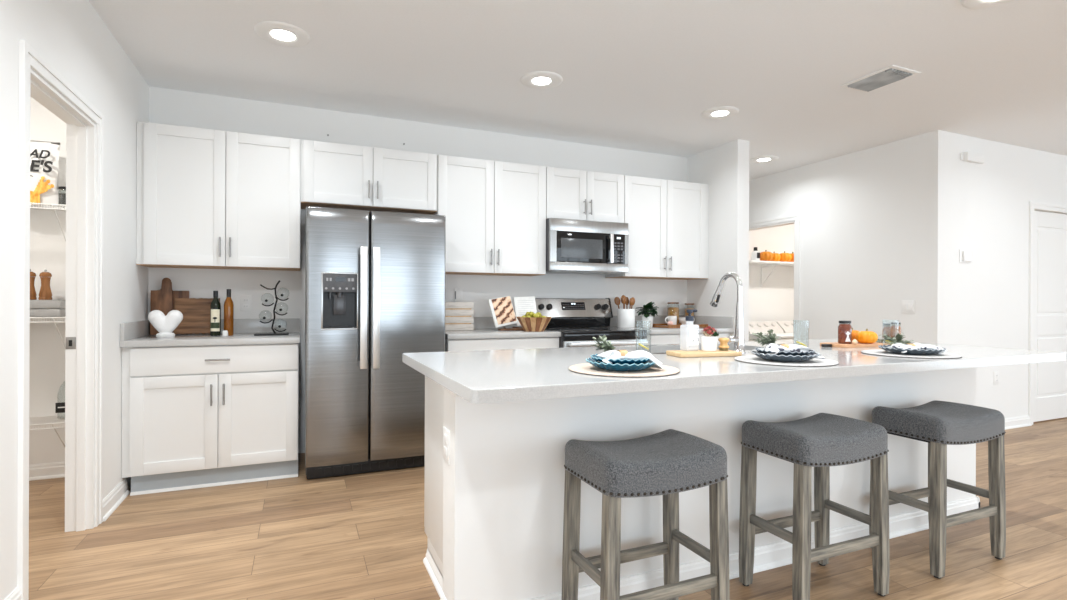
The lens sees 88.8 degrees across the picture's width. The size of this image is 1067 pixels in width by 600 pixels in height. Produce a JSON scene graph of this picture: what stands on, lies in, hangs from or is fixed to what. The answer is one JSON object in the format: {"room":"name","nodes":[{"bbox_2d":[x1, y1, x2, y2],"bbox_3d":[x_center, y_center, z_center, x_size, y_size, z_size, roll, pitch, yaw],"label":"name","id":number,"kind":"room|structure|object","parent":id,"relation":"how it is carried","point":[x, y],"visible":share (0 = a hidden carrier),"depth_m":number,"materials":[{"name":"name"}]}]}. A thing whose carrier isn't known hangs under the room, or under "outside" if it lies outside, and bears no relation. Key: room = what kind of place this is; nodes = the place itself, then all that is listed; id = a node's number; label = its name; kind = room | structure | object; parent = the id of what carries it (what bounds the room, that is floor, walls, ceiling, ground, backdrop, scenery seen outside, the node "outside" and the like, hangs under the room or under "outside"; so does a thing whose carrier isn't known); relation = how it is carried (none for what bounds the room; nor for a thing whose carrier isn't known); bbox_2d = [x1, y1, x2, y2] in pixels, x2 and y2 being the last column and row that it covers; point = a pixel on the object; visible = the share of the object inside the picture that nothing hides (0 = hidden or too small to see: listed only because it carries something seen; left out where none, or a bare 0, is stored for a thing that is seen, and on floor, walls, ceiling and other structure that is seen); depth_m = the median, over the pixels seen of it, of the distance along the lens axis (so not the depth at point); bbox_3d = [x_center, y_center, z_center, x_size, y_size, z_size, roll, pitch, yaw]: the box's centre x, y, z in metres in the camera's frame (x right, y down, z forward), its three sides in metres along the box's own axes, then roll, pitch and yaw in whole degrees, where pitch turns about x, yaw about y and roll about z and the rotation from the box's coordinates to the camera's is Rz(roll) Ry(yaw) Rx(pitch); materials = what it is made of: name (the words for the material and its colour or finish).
{"room":"kitchen","nodes":[
{"label":"kitchen","id":0,"kind":"room"},
{"bbox_2d":[0,0,148,599],"bbox_3d":[-0.872,-0.156,-0.523,0.114,2.610,9.200,0,0,-23],"label":"wall","id":1,"kind":"structure","parent":0,"point":[71,36],"depth_m":2.57,"materials":[{"name":"paint"}]},
{"bbox_2d":[17,40,103,599],"bbox_3d":[-2.060,0.092,2.413,0.017,2.106,0.889,0,0,-23],"label":"trim","id":2,"kind":"structure","parent":1,"relation":"attached to","point":[29,58],"depth_m":2.05,"materials":[{"name":"paint"}]},
{"bbox_2d":[30,68,95,531],"bbox_3d":[-2.120,0.124,2.387,0.114,2.040,0.757,0,0,-23],"label":"door jamb","id":3,"kind":"object","parent":1,"relation":"in","point":[80,129],"depth_m":2.71,"materials":[{"name":"paint"}]},
{"bbox_2d":[103,478,129,520],"bbox_3d":[-2.325,1.096,3.034,0.026,0.095,0.450,0,0,-23],"label":"baseboard","id":4,"kind":"structure","parent":1,"relation":"attached to","point":[120,492],"depth_m":3.02,"materials":[{"name":"paint"}]},
{"bbox_2d":[29,86,686,464],"bbox_3d":[-1.188,-0.157,4.408,6.190,2.610,0.114,0,0,-23],"label":"wall","id":5,"kind":"structure","parent":0,"point":[166,106],"depth_m":4.08,"materials":[{"name":"paint"}]},
{"bbox_2d":[29,462,64,480],"bbox_3d":[-3.327,1.093,3.417,1.286,0.095,0.026,0,0,-23],"label":"baseboard","id":6,"kind":"structure","parent":5,"relation":"attached to","point":[57,469],"depth_m":3.50,"materials":[{"name":"paint"}]},
{"bbox_2d":[29,415,64,446],"bbox_3d":[-3.276,0.861,3.300,1.245,0.245,0.279,0,0,-23],"label":"wire shelf","id":7,"kind":"object","parent":5,"relation":"attached to","point":[60,418],"visible":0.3,"depth_m":3.36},
{"bbox_2d":[30,203,65,240],"bbox_3d":[-3.271,-0.469,3.300,1.245,0.245,0.279,0,0,-23],"label":"wire shelf","id":8,"kind":"object","parent":5,"relation":"attached to","point":[61,207],"visible":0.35,"depth_m":3.36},
{"bbox_2d":[30,140,59,206],"bbox_3d":[-3.134,-0.795,3.369,0.331,0.407,0.096,0,0,-23],"label":"snack bag","id":9,"kind":"object","parent":8,"relation":"on","point":[44,156],"visible":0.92,"depth_m":3.38,"materials":[{"name":"white"}]},
{"bbox_2d":[30,176,53,204],"bbox_3d":[-3.047,-0.681,3.357,0.151,0.179,0.003,0,0,-23],"label":"artwork","id":10,"kind":"object","parent":9,"relation":"attached to","point":[39,185],"depth_m":3.36},
{"bbox_2d":[30,316,65,346],"bbox_3d":[-3.274,0.218,3.300,1.245,0.245,0.279,0,0,-23],"label":"wire shelf","id":11,"kind":"object","parent":5,"relation":"attached to","point":[54,322],"visible":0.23,"depth_m":3.31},
{"bbox_2d":[30,309,65,316],"bbox_3d":[-3.257,0.072,3.307,0.690,0.046,0.240,0,0,-23],"label":"baking tray","id":12,"kind":"object","parent":11,"relation":"on","point":[33,312],"visible":0.42,"depth_m":3.31,"materials":[{"name":"metal"}]},
{"bbox_2d":[30,301,65,308],"bbox_3d":[-3.257,0.022,3.307,0.690,0.046,0.240,0,0,-23],"label":"baking tray","id":13,"kind":"object","parent":12,"relation":"on","point":[33,304],"visible":0.44,"depth_m":3.31,"materials":[{"name":"white ceramic"}]},
{"bbox_2d":[30,300,65,300],"bbox_3d":[-3.255,-0.005,3.308,0.665,0.005,0.220,0,0,-23],"label":"lid","id":14,"kind":"object","parent":13,"relation":"on","point":[30,300],"visible":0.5,"depth_m":3.32,"materials":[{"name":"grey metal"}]},
{"bbox_2d":[30,269,36,299],"bbox_3d":[-3.116,-0.102,3.373,0.066,0.190,0.066,0,0,-23],"label":"pepper mill","id":15,"kind":"object","parent":14,"relation":"on","point":[33,294],"visible":0.45,"depth_m":3.37,"materials":[{"name":"brown wood"}]},
{"bbox_2d":[38,269,51,299],"bbox_3d":[-3.046,-0.102,3.403,0.066,0.190,0.066,0,0,-23],"label":"pepper mill","id":16,"kind":"object","parent":14,"relation":"on","point":[45,293],"visible":1,"depth_m":3.38,"materials":[{"name":"brown wood"}]},
{"bbox_2d":[136,122,300,270],"bbox_3d":[-2.117,-0.679,3.744,0.952,0.903,0.369,0,0,-23],"label":"upper cabinet","id":17,"kind":"object","parent":5,"relation":"attached to","point":[207,198],"visible":1,"depth_m":3.60,"materials":[{"name":"paint"}]},
{"bbox_2d":[240,295,251,310],"bbox_3d":[-2.086,0.017,3.957,0.072,0.116,0.008,0,0,-23],"label":"wall outlet","id":18,"kind":"object","parent":5,"relation":"attached to","point":[245,300],"visible":1,"depth_m":3.95,"materials":[{"name":"white plastic"}]},
{"bbox_2d":[193,318,299,333],"bbox_3d":[-2.180,0.180,3.909,0.930,0.101,0.019,0,0,-23],"label":"backsplash","id":19,"kind":"structure","parent":5,"relation":"attached to","point":[290,324],"depth_m":3.98,"materials":[{"name":"stone"}]},
{"bbox_2d":[301,140,436,214],"bbox_3d":[-1.234,-0.909,4.122,0.966,0.437,0.369,0,0,-23],"label":"upper cabinet","id":20,"kind":"object","parent":5,"relation":"attached to","point":[333,175],"visible":0.96,"depth_m":3.98,"materials":[{"name":"paint"}]},
{"bbox_2d":[432,155,545,275],"bbox_3d":[-0.371,-0.672,4.492,0.913,0.903,0.369,0,0,-23],"label":"upper cabinet","id":21,"kind":"object","parent":5,"relation":"attached to","point":[494,211],"visible":0.95,"depth_m":4.35,"materials":[{"name":"paint"}]},
{"bbox_2d":[471,317,521,328],"bbox_3d":[-0.448,0.186,4.651,0.900,0.101,0.019,0,0,-23],"label":"backsplash","id":22,"kind":"structure","parent":5,"relation":"attached to","point":[478,322],"depth_m":4.66,"materials":[{"name":"stone"}]},
{"bbox_2d":[546,167,623,222],"bbox_3d":[0.400,-0.902,4.822,0.762,0.437,0.369,0,0,-23],"label":"upper cabinet","id":23,"kind":"object","parent":5,"relation":"attached to","point":[570,193],"visible":0.78,"depth_m":4.67,"materials":[{"name":"paint"}]},
{"bbox_2d":[546,218,628,274],"bbox_3d":[0.412,-0.463,4.791,0.754,0.440,0.436,0,0,-23],"label":"microwave","id":24,"kind":"object","parent":23,"relation":"attached to","point":[573,246],"visible":0.94,"depth_m":4.61,"materials":[{"name":"grey metal"}]},
{"bbox_2d":[610,315,684,326],"bbox_3d":[1.106,0.192,5.317,0.938,0.101,0.019,0,0,-23],"label":"backsplash","id":25,"kind":"structure","parent":5,"relation":"attached to","point":[659,319],"depth_m":5.28,"materials":[{"name":"stone"}]},
{"bbox_2d":[605,175,708,279],"bbox_3d":[1.189,-0.666,5.161,0.956,0.903,0.369,0,0,-23],"label":"upper cabinet","id":26,"kind":"object","parent":5,"relation":"attached to","point":[667,220],"visible":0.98,"depth_m":5.02,"materials":[{"name":"paint"}]},
{"bbox_2d":[29,417,1066,599],"bbox_3d":[2.852,1.213,2.217,12.100,0.100,11.500,0,0,-23],"label":"floor","id":27,"kind":"structure","parent":0,"point":[360,536],"depth_m":2.54,"materials":[{"name":"brown wood"}]},
{"bbox_2d":[122,343,298,495],"bbox_3d":[-2.068,0.707,3.608,0.943,0.874,0.662,0,0,-23],"label":"base cabinet","id":28,"kind":"object","parent":27,"relation":"on","point":[193,417],"visible":1,"depth_m":3.33,"materials":[{"name":"paint"}]},
{"bbox_2d":[120,318,299,347],"bbox_3d":[-2.066,0.199,3.616,0.950,0.139,0.648,0,0,-23],"label":"countertop","id":29,"kind":"structure","parent":28,"relation":"on","point":[137,333],"depth_m":3.46,"materials":[{"name":"stone"}]},
{"bbox_2d":[150,278,172,334],"bbox_3d":[-2.511,0.035,3.682,0.128,0.387,0.056,0,0,-23],"label":"paddle board","id":30,"kind":"object","parent":29,"relation":"on","point":[162,299],"visible":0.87,"depth_m":3.68,"materials":[{"name":"brown wood"}]},
{"bbox_2d":[148,310,182,337],"bbox_3d":[-2.313,0.143,3.429,0.185,0.172,0.100,0,0,-23],"label":"heart sculpture","id":31,"kind":"object","parent":29,"relation":"on","point":[165,325],"visible":1,"depth_m":3.40,"materials":[{"name":"white ceramic"}]},
{"bbox_2d":[172,291,188,332],"bbox_3d":[-2.489,0.078,3.733,0.221,0.300,0.046,0,0,-23],"label":"cutting board","id":32,"kind":"object","parent":29,"relation":"on","point":[176,294],"visible":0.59,"depth_m":3.75,"materials":[{"name":"brown wood"}]},
{"bbox_2d":[174,298,219,333],"bbox_3d":[-2.326,0.104,3.774,0.270,0.250,0.040,0,0,-23],"label":"serving board","id":33,"kind":"object","parent":29,"relation":"on","point":[195,311],"visible":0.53,"depth_m":3.76,"materials":[{"name":"brown wood"}]},
{"bbox_2d":[210,291,220,335],"bbox_3d":[-2.112,0.081,3.623,0.062,0.298,0.064,0,0,-23],"label":"oil bottle","id":34,"kind":"object","parent":29,"relation":"on","point":[215,307],"visible":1,"depth_m":3.60,"materials":[{"name":"green glass"}]},
{"bbox_2d":[224,289,233,334],"bbox_3d":[-2.050,0.075,3.667,0.058,0.310,0.058,0,0,-23],"label":"vinegar bottle","id":35,"kind":"object","parent":29,"relation":"on","point":[228,304],"visible":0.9,"depth_m":3.65,"materials":[{"name":"brown glass"}]},
{"bbox_2d":[254,280,288,335],"bbox_3d":[-1.775,0.044,3.703,0.214,0.374,0.090,0,0,-23],"label":"stand","id":36,"kind":"object","parent":29,"relation":"on","point":[278,282],"visible":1,"depth_m":3.70,"materials":[{"name":"black metal"}]},
{"bbox_2d":[305,206,445,478],"bbox_3d":[-1.148,0.268,3.898,0.895,1.744,0.796,0,0,-23],"label":"refrigerator","id":37,"kind":"object","parent":27,"relation":"on","point":[375,280],"visible":0.93,"depth_m":3.58,"materials":[{"name":"grey metal"}]},
{"bbox_2d":[423,376,443,596],"bbox_3d":[-0.008,0.715,2.427,0.895,0.876,0.581,0,0,-23],"label":"base cabinet","id":38,"kind":"object","parent":27,"relation":"on","point":[434,393],"visible":0.09,"depth_m":2.29,"materials":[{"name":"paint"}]},
{"bbox_2d":[445,337,558,351],"bbox_3d":[-0.324,0.713,4.356,0.893,0.874,0.662,0,0,-23],"label":"base cabinet","id":39,"kind":"object","parent":27,"relation":"on","point":[528,342],"visible":0.06,"depth_m":4.07,"materials":[{"name":"paint"}]},
{"bbox_2d":[445,317,560,338],"bbox_3d":[-0.324,0.206,4.362,0.900,0.139,0.648,0,0,-23],"label":"countertop","id":40,"kind":"structure","parent":39,"relation":"on","point":[483,327],"depth_m":4.17,"materials":[{"name":"stone"}]},
{"bbox_2d":[445,302,473,330],"bbox_3d":[-0.647,0.122,4.401,0.290,0.226,0.165,0,0,-23],"label":"crate","id":41,"kind":"object","parent":40,"relation":"on","point":[458,315],"visible":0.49,"depth_m":4.34,"materials":[{"name":"white wood"}]},
{"bbox_2d":[498,327,522,329],"bbox_3d":[-0.175,0.228,4.542,0.280,0.019,0.192,0,0,-23],"label":"book stand","id":42,"kind":"object","parent":40,"relation":"on","point":[503,328],"visible":0.68,"depth_m":4.46,"materials":[{"name":"brown wood"}]},
{"bbox_2d":[488,296,536,327],"bbox_3d":[-0.171,0.087,4.504,0.427,0.260,0.099,0,0,-26],"label":"cookbook","id":43,"kind":"object","parent":42,"relation":"on","point":[502,310],"visible":0.85,"depth_m":4.49,"materials":[{"name":"white paper"}]},
{"bbox_2d":[491,296,516,324],"bbox_3d":[-0.241,0.076,4.461,0.207,0.233,0.057,0,0,-33],"label":"photograph","id":44,"kind":"object","parent":43,"relation":"attached to","point":[502,310],"depth_m":4.46},
{"bbox_2d":[517,317,551,331],"bbox_3d":[0.004,0.182,4.314,0.283,0.112,0.284,0,0,-23],"label":"bowl","id":45,"kind":"object","parent":40,"relation":"on","point":[537,324],"visible":0.95,"depth_m":4.22,"materials":[{"name":"brown wood"}]},
{"bbox_2d":[535,298,647,347],"bbox_3d":[0.468,0.562,4.631,0.768,1.182,0.722,0,0,-23],"label":"range","id":46,"kind":"object","parent":27,"relation":"on","point":[585,319],"visible":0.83,"depth_m":4.79,"materials":[{"name":"grey metal"}]},
{"bbox_2d":[545,327,646,333],"bbox_3d":[0.468,0.247,4.635,0.768,0.017,0.605,0,0,-23],"label":"cooktop","id":47,"kind":"object","parent":46,"relation":"in","point":[570,330],"depth_m":4.46,"materials":[{"name":"black glass"}]},
{"bbox_2d":[562,429,729,599],"bbox_3d":[0.378,0.816,1.867,0.484,0.674,0.330,0,0,-23],"label":"bar stool","id":48,"kind":"object","parent":27,"relation":"on","point":[667,463],"visible":1,"depth_m":1.80,"materials":[{"name":"fabric"}]},
{"bbox_2d":[646,332,729,344],"bbox_3d":[1.243,0.719,5.027,0.952,0.874,0.662,0,0,-23],"label":"base cabinet","id":49,"kind":"object","parent":27,"relation":"on","point":[653,339],"visible":0.03,"depth_m":4.66,"materials":[{"name":"paint"}]},
{"bbox_2d":[610,315,733,333],"bbox_3d":[1.239,0.212,5.032,0.958,0.139,0.648,0,0,-23],"label":"countertop","id":50,"kind":"structure","parent":49,"relation":"on","point":[722,324],"depth_m":5.06,"materials":[{"name":"stone"}]},
{"bbox_2d":[617,309,634,327],"bbox_3d":[0.846,0.156,4.979,0.160,0.170,0.160,0,0,-23],"label":"utensil crock","id":51,"kind":"object","parent":50,"relation":"on","point":[625,317],"visible":0.98,"depth_m":4.91,"materials":[{"name":"white ceramic"}]},
{"bbox_2d":[635,302,657,326],"bbox_3d":[1.051,0.124,5.019,0.196,0.236,0.210,0,0,-23],"label":"potted plant","id":52,"kind":"object","parent":50,"relation":"on","point":[647,320],"visible":1,"depth_m":4.99,"materials":[{"name":"green plant"}]},
{"bbox_2d":[667,302,678,322],"bbox_3d":[1.357,0.128,5.296,0.116,0.231,0.116,0,0,-23],"label":"glass canister","id":53,"kind":"object","parent":50,"relation":"on","point":[672,311],"visible":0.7,"depth_m":5.25,"materials":[{"name":"clear glass"}]},
{"bbox_2d":[652,323,707,327],"bbox_3d":[1.355,0.228,5.072,0.450,0.030,0.270,0,0,-23],"label":"wooden tray","id":54,"kind":"object","parent":50,"relation":"on","point":[662,325],"visible":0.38,"depth_m":5.01,"materials":[{"name":"brown wood"}]},
{"bbox_2d":[440,367,979,599],"bbox_3d":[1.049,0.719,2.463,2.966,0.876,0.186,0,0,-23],"label":"kitchen island","id":55,"kind":"object","parent":27,"relation":"on","point":[504,462],"visible":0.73,"depth_m":2.11,"materials":[{"name":"paint"}]},
{"bbox_2d":[443,427,449,464],"bbox_3d":[-0.307,0.509,1.923,0.005,0.115,0.080,0,0,-23],"label":"outlet","id":56,"kind":"object","parent":55,"relation":"attached to","point":[446,430],"depth_m":1.91,"materials":[{"name":"white plastic"}]},
{"bbox_2d":[402,338,1065,403],"bbox_3d":[0.991,0.261,2.554,2.985,0.038,1.108,0,0,-23],"label":"island countertop","id":57,"kind":"structure","parent":55,"relation":"on","point":[481,376],"depth_m":2.01,"materials":[{"name":"stone"}]},
{"bbox_2d":[569,363,679,377],"bbox_3d":[0.312,0.236,1.894,0.380,0.006,0.380,0,0,-23],"label":"placemat","id":58,"kind":"object","parent":57,"relation":"on","point":[584,368],"visible":0.74,"depth_m":1.80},
{"bbox_2d":[586,358,657,371],"bbox_3d":[0.301,0.216,1.868,0.244,0.033,0.245,0,0,-23],"label":"scalloped plate","id":59,"kind":"object","parent":58,"relation":"on","point":[610,367],"visible":0.66,"depth_m":1.78,"materials":[{"name":"teal ceramic"}]},
{"bbox_2d":[591,354,652,364],"bbox_3d":[0.302,0.201,1.871,0.212,0.027,0.212,0,0,-23],"label":"scalloped plate","id":60,"kind":"object","parent":59,"relation":"on","point":[625,361],"visible":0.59,"depth_m":1.79,"materials":[{"name":"teal ceramic"}]},
{"bbox_2d":[596,350,662,368],"bbox_3d":[0.327,0.198,1.857,0.219,0.065,0.160,0,0,-6],"label":"napkin","id":61,"kind":"object","parent":60,"relation":"on","point":[611,354],"visible":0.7,"depth_m":1.83,"materials":[{"name":"white fabric"}]},
{"bbox_2d":[592,335,625,350],"bbox_3d":[0.252,0.151,1.881,0.118,0.069,0.073,0,0,30],"label":"herb sprig","id":62,"kind":"object","parent":61,"relation":"on","point":[605,345],"visible":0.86,"depth_m":1.88,"materials":[{"name":"green plant"}]},
{"bbox_2d":[666,349,741,357],"bbox_3d":[0.752,0.231,2.409,0.300,0.021,0.130,0,0,-15],"label":"cutting board","id":63,"kind":"object","parent":57,"relation":"on","point":[677,353],"visible":0.78,"depth_m":2.36,"materials":[{"name":"brown wood"}]},
{"bbox_2d":[680,309,698,350],"bbox_3d":[0.691,0.128,2.409,0.072,0.182,0.056,0,0,-23],"label":"soap bottle","id":64,"kind":"object","parent":63,"relation":"on","point":[689,332],"visible":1,"depth_m":2.39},
{"bbox_2d":[700,326,718,350],"bbox_3d":[0.779,0.165,2.411,0.084,0.108,0.074,0,0,-35],"label":"potted succulent","id":65,"kind":"object","parent":63,"relation":"on","point":[709,341],"visible":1,"depth_m":2.38,"materials":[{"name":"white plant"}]},
{"bbox_2d":[710,272,745,352],"bbox_3d":[0.899,0.051,2.618,0.135,0.380,0.220,0,0,-23],"label":"faucet","id":66,"kind":"object","parent":57,"relation":"on","point":[738,339],"visible":0.94,"depth_m":2.55,"materials":[{"name":"silver metal"}]},
{"bbox_2d":[734,355,838,366],"bbox_3d":[1.011,0.239,2.193,0.380,0.006,0.380,0,0,-23],"label":"placemat","id":67,"kind":"object","parent":57,"relation":"on","point":[753,359],"visible":0.73,"depth_m":2.09,"materials":[{"name":"grey"}]},
{"bbox_2d":[751,351,818,361],"bbox_3d":[0.997,0.219,2.166,0.248,0.033,0.249,0,0,-23],"label":"scalloped plate","id":68,"kind":"object","parent":67,"relation":"on","point":[782,358],"visible":0.66,"depth_m":2.08,"materials":[{"name":"blue ceramic"}]},
{"bbox_2d":[755,347,814,355],"bbox_3d":[0.998,0.204,2.170,0.216,0.027,0.216,0,0,-23],"label":"scalloped plate","id":69,"kind":"object","parent":68,"relation":"on","point":[795,353],"visible":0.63,"depth_m":2.09,"materials":[{"name":"blue ceramic"}]},
{"bbox_2d":[753,343,824,358],"bbox_3d":[1.000,0.194,2.144,0.225,0.054,0.152,0,0,3],"label":"napkin","id":70,"kind":"object","parent":69,"relation":"on","point":[772,347],"visible":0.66,"depth_m":2.12,"materials":[{"name":"fabric"}]},
{"bbox_2d":[750,329,780,345],"bbox_3d":[0.929,0.148,2.180,0.125,0.072,0.078,0,0,39],"label":"herb sprig","id":71,"kind":"object","parent":70,"relation":"on","point":[771,338],"visible":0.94,"depth_m":2.18,"materials":[{"name":"green plant"}]},
{"bbox_2d":[820,342,889,347],"bbox_3d":[1.717,0.237,2.950,0.395,0.016,0.170,0,0,-19],"label":"cutting board","id":72,"kind":"object","parent":57,"relation":"on","point":[825,344],"visible":0.82,"depth_m":2.88,"materials":[{"name":"brown wood"}]},
{"bbox_2d":[838,321,851,343],"bbox_3d":[1.671,0.167,2.925,0.068,0.122,0.069,0,0,5],"label":"jar","id":73,"kind":"object","parent":72,"relation":"on","point":[844,328],"visible":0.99,"depth_m":2.90,"materials":[{"name":"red glass"}]},
{"bbox_2d":[855,329,877,343],"bbox_3d":[1.794,0.189,2.937,0.100,0.079,0.104,0,0,-23],"label":"pumpkin","id":74,"kind":"object","parent":72,"relation":"on","point":[868,337],"visible":0.99,"depth_m":2.90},
{"bbox_2d":[890,322,901,341],"bbox_3d":[1.992,0.182,3.000,0.056,0.128,0.056,0,0,-23],"label":"jar","id":75,"kind":"object","parent":57,"relation":"on","point":[894,330],"visible":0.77,"depth_m":2.98,"materials":[{"name":"clear glass"}]},
{"bbox_2d":[861,349,961,358],"bbox_3d":[1.723,0.242,2.499,0.380,0.006,0.380,0,0,-23],"label":"placemat","id":76,"kind":"object","parent":57,"relation":"on","point":[880,352],"visible":0.73,"depth_m":2.39,"materials":[{"name":"grey"}]},
{"bbox_2d":[878,345,945,354],"bbox_3d":[1.712,0.223,2.472,0.254,0.031,0.255,0,0,-23],"label":"scalloped plate","id":77,"kind":"object","parent":76,"relation":"on","point":[884,347],"visible":0.72,"depth_m":2.39,"materials":[{"name":"blue ceramic"}]},
{"bbox_2d":[888,342,946,354],"bbox_3d":[1.710,0.212,2.451,0.204,0.050,0.158,0,0,-6],"label":"napkin","id":78,"kind":"object","parent":77,"relation":"on","point":[896,345],"visible":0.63,"depth_m":2.42,"materials":[{"name":"fabric"}]},
{"bbox_2d":[880,333,909,344],"bbox_3d":[1.639,0.178,2.498,0.090,0.067,0.124,0,0,-37],"label":"herb sprig","id":79,"kind":"object","parent":78,"relation":"on","point":[899,339],"visible":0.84,"depth_m":2.47,"materials":[{"name":"green plant"}]},
{"bbox_2d":[749,321,793,340],"bbox_3d":[2.972,0.713,6.682,0.565,0.899,0.666,0,0,-23],"label":"washing machine","id":80,"kind":"object","parent":27,"relation":"on","point":[760,326],"visible":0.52,"depth_m":6.79,"materials":[{"name":"metal"}]},
{"bbox_2d":[775,321,793,332],"bbox_3d":[3.519,0.716,6.916,0.575,0.899,0.666,0,0,-23],"label":"washing machine","id":81,"kind":"object","parent":27,"relation":"on","point":[787,326],"visible":0.18,"depth_m":7.02,"materials":[{"name":"metal"}]},
{"bbox_2d":[739,413,889,599],"bbox_3d":[1.119,0.819,2.184,0.484,0.674,0.330,0,0,-23],"label":"bar stool","id":82,"kind":"object","parent":27,"relation":"on","point":[820,441],"visible":1,"depth_m":2.12,"materials":[{"name":"fabric"}]},
{"bbox_2d":[869,400,1005,578],"bbox_3d":[1.844,0.822,2.495,0.484,0.674,0.330,0,0,-23],"label":"bar stool","id":83,"kind":"object","parent":27,"relation":"on","point":[940,424],"visible":0.91,"depth_m":2.39,"materials":[{"name":"fabric"}]},
{"bbox_2d":[89,0,1066,179],"bbox_3d":[2.862,-1.496,2.217,12.100,0.100,11.500,0,0,-23],"label":"ceiling","id":84,"kind":"structure","parent":0,"point":[637,75],"depth_m":3.36,"materials":[{"name":"paint"}]},
{"bbox_2d":[254,21,309,46],"bbox_3d":[-1.373,-1.456,2.987,0.280,0.013,0.280,0,0,-23],"label":"recessed light","id":85,"kind":"object","parent":84,"relation":"in","point":[284,34],"visible":1,"depth_m":2.97,"materials":[{"name":"paint"}]},
{"bbox_2d":[520,71,562,88],"bbox_3d":[0.053,-1.450,3.592,0.280,0.013,0.280,0,0,-23],"label":"recessed light","id":86,"kind":"object","parent":84,"relation":"in","point":[536,79],"visible":1,"depth_m":3.57,"materials":[{"name":"paint"}]},
{"bbox_2d":[701,106,738,118],"bbox_3d":[1.437,-1.445,4.201,0.280,0.013,0.280,0,0,-23],"label":"recessed light","id":87,"kind":"object","parent":84,"relation":"in","point":[721,112],"visible":1,"depth_m":4.18,"materials":[{"name":"paint"}]},
{"bbox_2d":[749,155,778,162],"bbox_3d":[2.351,-1.442,5.562,0.280,0.013,0.280,0,0,-23],"label":"recessed light","id":88,"kind":"object","parent":84,"relation":"in","point":[768,158],"visible":1,"depth_m":5.54,"materials":[{"name":"paint"}]},
{"bbox_2d":[840,65,920,92],"bbox_3d":[2.256,-1.440,3.558,0.272,0.016,0.357,0,0,-23],"label":"ceiling vent","id":89,"kind":"object","parent":84,"relation":"in","point":[891,74],"visible":1,"depth_m":3.53,"materials":[{"name":"metal"}]},
{"bbox_2d":[961,0,1013,8],"bbox_3d":[2.183,-1.442,2.557,0.280,0.013,0.280,0,0,-23],"label":"recessed light","id":90,"kind":"object","parent":84,"relation":"in","point":[971,4],"visible":1,"depth_m":2.63,"materials":[{"name":"paint"}]},
{"bbox_2d":[700,336,717,350],"bbox_3d":[0.775,0.187,2.408,0.074,0.064,0.074,0,0,-23],"label":"pot","id":91,"kind":"object","parent":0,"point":[708,343],"depth_m":2.38,"materials":[{"name":"white ceramic"}]},
{"bbox_2d":[687,139,748,341],"bbox_3d":[1.753,-0.146,5.231,0.136,2.610,0.690,0,0,-23],"label":"wall","id":92,"kind":"structure","parent":0,"point":[725,167],"depth_m":5.03,"materials":[{"name":"paint"}]},
{"bbox_2d":[749,224,793,321],"bbox_3d":[3.691,-0.138,7.524,2.586,2.610,0.100,0,0,-23],"label":"wall","id":93,"kind":"structure","parent":0,"point":[774,300],"depth_m":7.25,"materials":[{"name":"paint"}]},
{"bbox_2d":[749,260,793,285],"bbox_3d":[3.601,-0.345,7.249,2.170,0.302,0.325,0,0,-23],"label":"shelf","id":94,"kind":"object","parent":93,"relation":"attached to","point":[763,264],"visible":0.32,"depth_m":6.94,"materials":[{"name":"paint"}]},
{"bbox_2d":[749,130,946,343],"bbox_3d":[2.760,-0.142,6.269,0.114,2.610,3.575,0,0,-23],"label":"wall","id":95,"kind":"structure","parent":0,"point":[873,223],"depth_m":5.15,"materials":[{"name":"paint"}]},
{"bbox_2d":[749,221,794,293],"bbox_3d":[2.724,0.143,6.352,0.114,2.040,0.875,0,0,-23],"label":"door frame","id":96,"kind":"structure","parent":95,"relation":"in","point":[788,222],"depth_m":6.12,"materials":[{"name":"paint"}]},
{"bbox_2d":[749,213,800,339],"bbox_3d":[2.664,0.110,6.326,0.017,2.106,1.007,0,0,-23],"label":"trim","id":97,"kind":"structure","parent":95,"relation":"attached to","point":[797,217],"depth_m":5.90,"materials":[{"name":"paint"}]},
{"bbox_2d":[901,300,914,313],"bbox_3d":[3.312,0.052,4.822,0.010,0.116,0.114,0,0,-23],"label":"wall switch","id":98,"kind":"object","parent":95,"relation":"attached to","point":[907,306],"visible":1,"depth_m":4.82,"materials":[{"name":"white plastic"}]},
{"bbox_2d":[946,132,1066,417],"bbox_3d":[5.510,-0.132,5.564,4.386,2.610,0.114,0,0,-23],"label":"wall","id":99,"kind":"structure","parent":0,"point":[987,203],"depth_m":4.93,"materials":[{"name":"paint"}]},
{"bbox_2d":[959,250,971,262],"bbox_3d":[3.758,-0.389,4.737,0.150,0.112,0.024,0,0,-23],"label":"thermostat","id":100,"kind":"object","parent":99,"relation":"attached to","point":[965,256],"visible":1,"depth_m":4.72,"materials":[{"name":"white plastic"}]},
{"bbox_2d":[960,152,983,163],"bbox_3d":[3.843,-1.250,4.762,0.310,0.075,0.044,0,0,-23],"label":"door chime","id":101,"kind":"object","parent":99,"relation":"attached to","point":[971,157],"visible":1,"depth_m":4.72,"materials":[{"name":"white plastic"}]},
{"bbox_2d":[1005,415,1031,429],"bbox_3d":[4.042,1.121,4.861,1.370,0.095,0.026,0,0,-23],"label":"baseboard","id":102,"kind":"structure","parent":99,"relation":"attached to","point":[1019,421],"depth_m":5.05,"materials":[{"name":"paint"}]},
{"bbox_2d":[1028,201,1066,424],"bbox_3d":[5.117,0.117,5.325,0.967,2.111,0.017,0,0,-23],"label":"trim","id":103,"kind":"structure","parent":99,"relation":"attached to","point":[1033,205],"depth_m":5.14,"materials":[{"name":"paint"}]},
{"bbox_2d":[1033,211,1066,421],"bbox_3d":[5.095,0.149,5.373,0.837,2.045,0.139,0,0,-23],"label":"door","id":104,"kind":"structure","parent":99,"relation":"in","point":[1050,229],"depth_m":5.33,"materials":[{"name":"paint"}]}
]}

